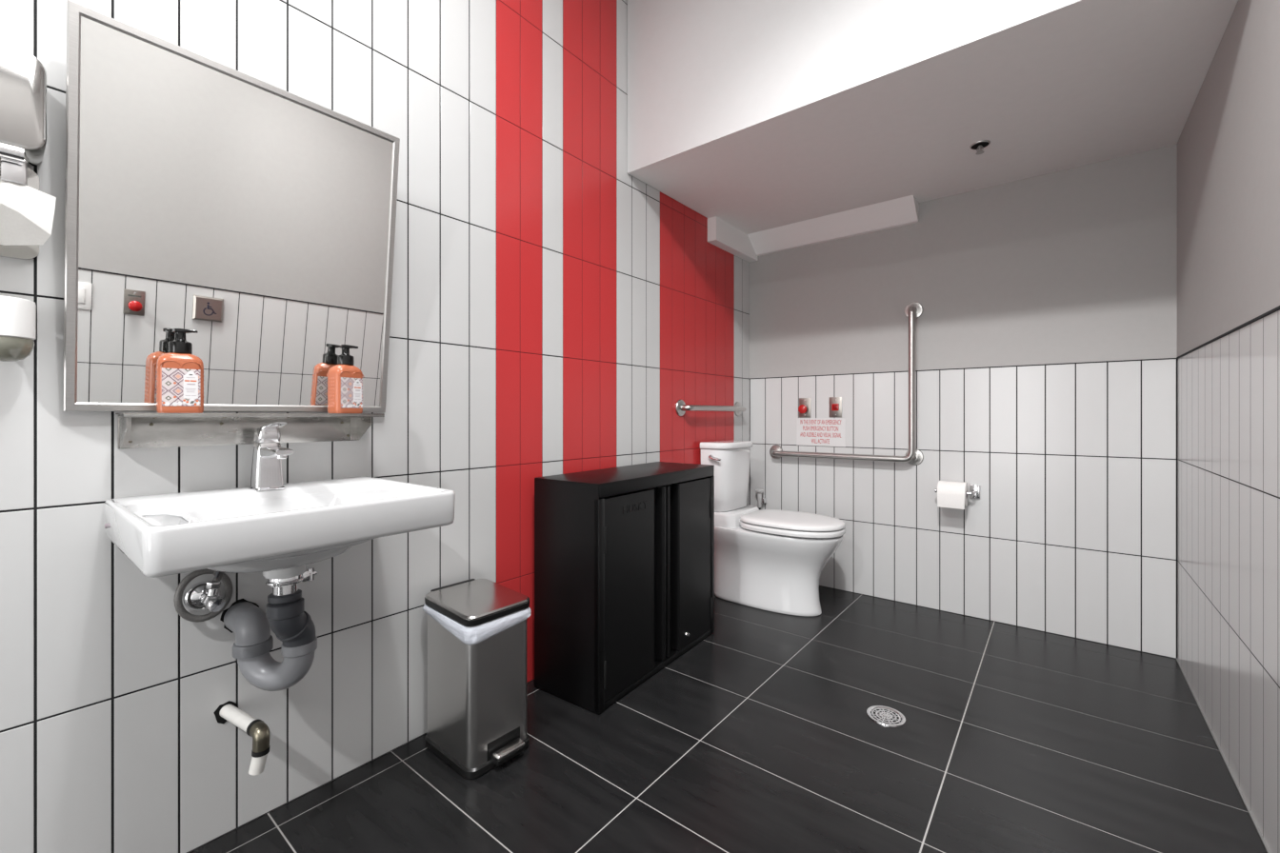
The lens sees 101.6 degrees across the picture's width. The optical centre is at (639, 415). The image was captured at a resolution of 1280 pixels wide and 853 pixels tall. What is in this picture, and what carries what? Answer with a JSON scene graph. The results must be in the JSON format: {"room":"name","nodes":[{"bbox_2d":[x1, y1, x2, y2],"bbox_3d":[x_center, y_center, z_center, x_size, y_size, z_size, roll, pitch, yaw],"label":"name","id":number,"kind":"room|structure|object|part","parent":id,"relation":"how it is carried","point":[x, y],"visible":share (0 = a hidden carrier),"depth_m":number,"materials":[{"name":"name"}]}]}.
{"room":"public restroom","nodes":[
{"label":"public restroom","id":0,"kind":"room"},
{"bbox_2d":[0,0,749,852],"bbox_3d":[-1.298,-0.472,0.905,0.120,2.900,6.182,0,0,39],"label":"wall","id":1,"kind":"structure","parent":0,"point":[553,310],"depth_m":1.52,"materials":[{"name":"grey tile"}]},
{"bbox_2d":[0,295,36,361],"bbox_3d":[-1.135,-0.152,0.933,0.096,0.114,0.072,0,0,39],"label":"soap dispenser","id":2,"kind":"object","parent":1,"relation":"attached to","point":[17,315],"visible":1,"depth_m":0.92,"materials":[{"name":"white plastic"}]},
{"bbox_2d":[0,41,46,259],"bbox_3d":[-1.230,-0.468,0.800,0.115,0.352,0.423,0,0,39],"label":"dispenser","id":3,"kind":"object","parent":1,"relation":"attached to","point":[23,77],"visible":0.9,"depth_m":0.92,"materials":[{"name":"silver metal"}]},
{"bbox_3d":[-1.273,-0.379,0.831,0.009,0.174,0.417,0,0,39],"label":"panel","id":4,"kind":"part","parent":3,"relation":"part of","materials":[{"name":"white plastic"}]},
{"bbox_2d":[0,180,56,245],"bbox_3d":[-1.209,-0.361,0.795,0.069,0.132,0.427,0,0,43],"label":"paper towel","id":5,"kind":"object","parent":3,"relation":"hanging from","point":[27,213],"visible":1,"depth_m":0.91,"materials":[{"name":"white paper"}]},
{"bbox_2d":[173,568,232,622],"bbox_3d":[-0.967,0.390,1.171,0.094,0.143,0.080,0,0,-2],"label":"shutoff valve","id":6,"kind":"object","parent":1,"relation":"attached to","point":[201,596],"visible":0.93,"depth_m":1.16,"materials":[{"name":"silver metal"}]},
{"bbox_3d":[-0.933,0.415,1.149,0.023,0.032,0.034,0,0,18],"label":"valve handle","id":7,"kind":"part","parent":6,"relation":"part of","materials":[{"name":"silver metal"}]},
{"bbox_2d":[62,0,399,412],"bbox_3d":[-0.892,-0.385,1.227,0.103,0.754,0.616,0,0,39],"label":"mirror","id":8,"kind":"object","parent":1,"relation":"attached to","point":[251,215],"visible":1,"depth_m":1.16,"materials":[{"name":"clear glass"}]},
{"bbox_2d":[213,700,270,775],"bbox_3d":[-0.889,0.722,1.175,0.186,0.105,0.045,0,0,30],"label":"pipe","id":9,"kind":"object","parent":1,"relation":"attached to","point":[230,711],"visible":1,"depth_m":1.14,"materials":[{"name":"white plastic"}]},
{"bbox_2d":[115,413,384,449],"bbox_3d":[-0.882,0.033,1.235,0.112,0.074,0.498,0,0,39],"label":"wall shelf","id":10,"kind":"object","parent":1,"relation":"attached to","point":[135,430],"visible":0.91,"depth_m":1.21,"materials":[{"name":"metal"}]},
{"bbox_2d":[156,328,203,413],"bbox_3d":[-0.964,-0.093,1.096,0.054,0.177,0.075,0,0,45],"label":"soap bottle","id":11,"kind":"object","parent":10,"relation":"on","point":[179,372],"visible":1,"depth_m":1.08,"materials":[{"name":"orange plastic"}]},
{"bbox_3d":[-0.944,-0.055,1.078,0.056,0.073,0.001,0,0,-45],"label":"label panel","id":12,"kind":"part","parent":11,"relation":"part of","materials":[{"name":"paper"}]},
{"bbox_3d":[-0.879,0.000,1.233,0.105,0.009,0.498,0,0,39],"label":"shelf plate","id":13,"kind":"part","parent":10,"relation":"part of","materials":[{"name":"metal"}]},
{"bbox_2d":[326,344,363,413],"bbox_3d":[-0.760,-0.093,1.349,0.054,0.177,0.075,0,0,27],"label":"soap bottle","id":14,"kind":"object","parent":10,"relation":"on","point":[345,380],"visible":0.99,"depth_m":1.33,"materials":[{"name":"orange plastic"}]},
{"bbox_3d":[-0.736,-0.055,1.338,0.001,0.073,0.056,0,0,27],"label":"label panel","id":15,"kind":"part","parent":14,"relation":"part of","materials":[{"name":"paper"}]},
{"bbox_2d":[104,477,455,578],"bbox_3d":[-0.752,0.244,1.124,0.452,0.146,0.524,0,0,39],"label":"sink","id":16,"kind":"object","parent":1,"relation":"attached to","point":[236,530],"visible":1,"depth_m":1.00,"materials":[{"name":"white ceramic"}]},
{"bbox_2d":[220,564,317,691],"bbox_3d":[-0.843,0.469,1.193,0.250,0.309,0.115,0,0,27],"label":"trap","id":17,"kind":"object","parent":16,"relation":"attached to","point":[287,617],"visible":0.99,"depth_m":1.16,"materials":[{"name":"grey plastic"}]},
{"bbox_2d":[248,422,293,491],"bbox_3d":[-0.834,0.093,1.188,0.146,0.156,0.061,0,0,39],"label":"faucet","id":18,"kind":"object","parent":16,"relation":"on","point":[267,467],"visible":1,"depth_m":1.19,"materials":[{"name":"silver metal"}]},
{"bbox_3d":[-0.840,0.039,1.193,0.113,0.046,0.045,0,0,39],"label":"lever","id":19,"kind":"part","parent":18,"relation":"part of","materials":[{"name":"silver metal"}]},
{"bbox_3d":[-0.825,0.086,1.181,0.125,0.031,0.042,0,0,39],"label":"spout","id":20,"kind":"part","parent":18,"relation":"part of","materials":[{"name":"silver metal"}]},
{"bbox_2d":[675,400,746,416],"bbox_3d":[0.424,-0.038,2.891,0.070,0.086,0.691,0,0,39],"label":"grab bar","id":21,"kind":"object","parent":1,"relation":"attached to","point":[681,408],"visible":1,"depth_m":2.75,"materials":[{"name":"grey metal"}]},
{"bbox_3d":[0.425,-0.038,2.890,0.066,0.031,0.636,0,0,39],"label":"rail","id":22,"kind":"part","parent":21,"relation":"part of","materials":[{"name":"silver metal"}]},
{"bbox_2d":[707,216,757,262],"bbox_3d":[0.550,-1.022,3.060,0.054,0.130,0.501,0,0,39],"label":"trim","id":23,"kind":"structure","parent":1,"relation":"attached to","point":[722,234],"depth_m":2.98,"materials":[{"name":"white paint"}]},
{"bbox_2d":[188,585,1267,852],"bbox_3d":[-0.518,1.028,0.277,2.123,0.100,6.422,0,0,39],"label":"floor","id":24,"kind":"structure","parent":0,"point":[759,737],"depth_m":1.46,"materials":[{"name":"tile"}]},
{"bbox_2d":[424,579,529,779],"bbox_3d":[-0.474,0.754,1.544,0.303,0.449,0.212,0,0,40],"label":"trash bin","id":25,"kind":"object","parent":24,"relation":"on","point":[477,693],"visible":0.97,"depth_m":1.47,"materials":[{"name":"silver metal"}]},
{"bbox_2d":[422,604,531,645],"bbox_3d":[-0.484,0.589,1.553,0.269,0.058,0.220,0,0,40],"label":"liner","id":26,"kind":"object","parent":25,"relation":"in","point":[474,635],"visible":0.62,"depth_m":1.45,"materials":[{"name":"white plastic"}]},
{"bbox_3d":[-0.483,0.553,1.551,0.261,0.026,0.212,0,0,40],"label":"lid","id":27,"kind":"part","parent":25,"relation":"part of","materials":[{"name":"black plastic"}]},
{"bbox_3d":[-0.483,0.540,1.551,0.259,0.019,0.210,0,0,40],"label":"lid","id":28,"kind":"part","parent":25,"relation":"part of","materials":[{"name":"silver metal"}]},
{"bbox_2d":[534,461,714,714],"bbox_3d":[-0.019,0.599,2.108,0.314,0.750,0.797,0,0,36],"label":"base cabinet","id":29,"kind":"object","parent":24,"relation":"on","point":[624,556],"visible":1,"depth_m":1.85,"materials":[{"name":"black"}]},
{"bbox_3d":[-0.023,0.247,2.111,0.304,0.046,0.797,0,0,36],"label":"panel","id":30,"kind":"part","parent":29,"relation":"part of","materials":[{"name":"black"}]},
{"bbox_3d":[-0.019,0.615,1.895,0.036,0.672,0.385,0,0,36],"label":"door","id":31,"kind":"part","parent":29,"relation":"part of","materials":[{"name":"black"}]},
{"bbox_3d":[0.199,0.615,2.196,0.036,0.672,0.352,0,0,36],"label":"door","id":32,"kind":"part","parent":29,"relation":"part of","materials":[{"name":"black"}]},
{"bbox_2d":[700,440,845,617],"bbox_3d":[0.699,0.561,2.707,0.697,0.834,0.388,0,0,39],"label":"toilet","id":33,"kind":"object","parent":24,"relation":"on","point":[770,560],"visible":0.96,"depth_m":2.62,"materials":[{"name":"white ceramic"}]},
{"bbox_3d":[0.390,0.222,2.727,0.080,0.033,0.032,0,0,39],"label":"flush lever","id":34,"kind":"part","parent":33,"relation":"part of","materials":[{"name":"silver metal"}]},
{"bbox_3d":[0.493,0.345,2.877,0.148,0.330,0.357,0,0,39],"label":"tank","id":35,"kind":"part","parent":33,"relation":"part of","materials":[{"name":"white ceramic"}]},
{"bbox_3d":[0.498,0.161,2.873,0.161,0.034,0.373,0,0,39],"label":"tank lid","id":36,"kind":"part","parent":33,"relation":"part of","materials":[{"name":"white ceramic"}]},
{"bbox_3d":[0.775,0.565,2.650,0.505,0.034,0.380,0,0,39],"label":"seat","id":37,"kind":"part","parent":33,"relation":"part of","materials":[{"name":"white plastic"}]},
{"bbox_3d":[0.775,0.530,2.650,0.505,0.034,0.380,0,0,39],"label":"lid","id":38,"kind":"part","parent":33,"relation":"part of","materials":[{"name":"white plastic"}]},
{"bbox_2d":[866,705,905,727],"bbox_3d":[0.799,0.976,1.696,0.116,0.004,0.116,0,0,39],"label":"floor drain","id":39,"kind":"object","parent":24,"relation":"on","point":[883,715],"visible":1,"depth_m":1.69,"materials":[{"name":"silver metal"}]},
{"bbox_2d":[749,143,1177,659],"bbox_3d":[1.458,-0.472,2.730,2.123,2.900,0.122,0,0,39],"label":"wall","id":40,"kind":"structure","parent":0,"point":[1046,330],"depth_m":2.45,"materials":[{"name":"grey tile"}]},
{"bbox_2d":[755,489,766,509],"bbox_3d":[0.733,0.634,3.197,0.071,0.361,0.061,0,0,39],"label":"valve","id":41,"kind":"object","parent":40,"relation":"attached to","point":[760,500],"visible":0.52,"depth_m":3.18,"materials":[{"name":"grey metal"}]},
{"bbox_3d":[0.731,0.517,3.193,0.028,0.092,0.028,0,0,39],"label":"handle","id":42,"kind":"part","parent":41,"relation":"part of","materials":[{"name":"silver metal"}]},
{"bbox_2d":[798,398,810,418],"bbox_3d":[0.951,-0.043,3.035,0.071,0.114,0.043,0,0,39],"label":"button","id":43,"kind":"object","parent":40,"relation":"attached to","point":[804,409],"visible":1,"depth_m":3.04,"materials":[{"name":"metal"}]},
{"bbox_2d":[796,418,845,447],"bbox_3d":[1.034,0.097,2.994,0.284,0.160,0.002,0,0,39],"label":"sign","id":44,"kind":"object","parent":40,"relation":"attached to","point":[810,431],"visible":1,"depth_m":2.99,"materials":[{"name":"grey paper"}]},
{"bbox_2d":[747,195,919,256],"bbox_3d":[1.036,-1.036,2.905,0.896,0.100,0.134,0,0,39],"label":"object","id":45,"kind":"structure","parent":40,"relation":"attached to","point":[901,211],"depth_m":2.85,"materials":[{"name":"white paint"}]},
{"bbox_2d":[829,397,841,417],"bbox_3d":[1.098,-0.045,2.936,0.071,0.114,0.012,0,0,39],"label":"signal light","id":46,"kind":"object","parent":40,"relation":"attached to","point":[835,403],"visible":1,"depth_m":2.93,"materials":[{"name":"metal"}]},
{"bbox_2d":[769,301,923,465],"bbox_3d":[1.098,-0.158,2.900,0.840,0.847,0.068,0,0,39],"label":"grab bar","id":47,"kind":"object","parent":40,"relation":"attached to","point":[913,456],"visible":1,"depth_m":2.67,"materials":[{"name":"grey metal"}]},
{"bbox_2d":[627,0,1238,234],"bbox_3d":[1.047,-1.504,2.219,1.876,0.834,1.190,0,0,39],"label":"ceiling","id":48,"kind":"structure","parent":40,"relation":"attached to","point":[751,115],"depth_m":1.93,"materials":[{"name":"paint"}]},
{"bbox_2d":[969,140,990,154],"bbox_3d":[1.365,-1.070,2.098,0.070,0.034,0.070,0,0,39],"label":"sprinkler","id":49,"kind":"object","parent":48,"relation":"attached to","point":[979,145],"visible":1,"depth_m":2.09,"materials":[{"name":"metal"}]},
{"bbox_2d":[934,484,979,499],"bbox_3d":[1.540,0.368,2.537,0.182,0.068,0.080,0,0,39],"label":"toilet paper holder","id":50,"kind":"object","parent":40,"relation":"attached to","point":[974,490],"visible":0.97,"depth_m":2.51,"materials":[{"name":"silver metal"}]},
{"bbox_2d":[937,480,968,509],"bbox_3d":[1.510,0.380,2.522,0.118,0.120,0.117,0,0,39],"label":"toilet paper roll","id":51,"kind":"object","parent":50,"relation":"on","point":[950,494],"visible":0.99,"depth_m":2.48,"materials":[{"name":"white paper"}]},
{"bbox_3d":[1.532,0.370,2.538,0.168,0.020,0.070,0,0,39],"label":"arm","id":52,"kind":"part","parent":50,"relation":"part of","materials":[{"name":"silver metal"}]},
{"bbox_3d":[1.615,0.368,2.520,0.044,0.068,0.012,0,0,39],"label":"wall plate","id":53,"kind":"part","parent":50,"relation":"part of","materials":[{"name":"silver metal"}]},
{"bbox_2d":[1176,0,1279,852],"bbox_3d":[0.261,-0.472,-0.350,0.123,2.900,6.182,0,0,39],"label":"wall","id":54,"kind":"structure","parent":0,"point":[1228,358],"depth_m":1.40,"materials":[{"name":"grey tile"}]},
{"bbox_2d":[1176,658,1270,852],"bbox_3d":[0.214,0.976,-0.313,0.005,0.004,6.181,0,0,39],"label":"trim","id":55,"kind":"structure","parent":54,"relation":"attached to","point":[1190,689],"depth_m":1.44,"materials":[{"name":"grey"}]}
]}

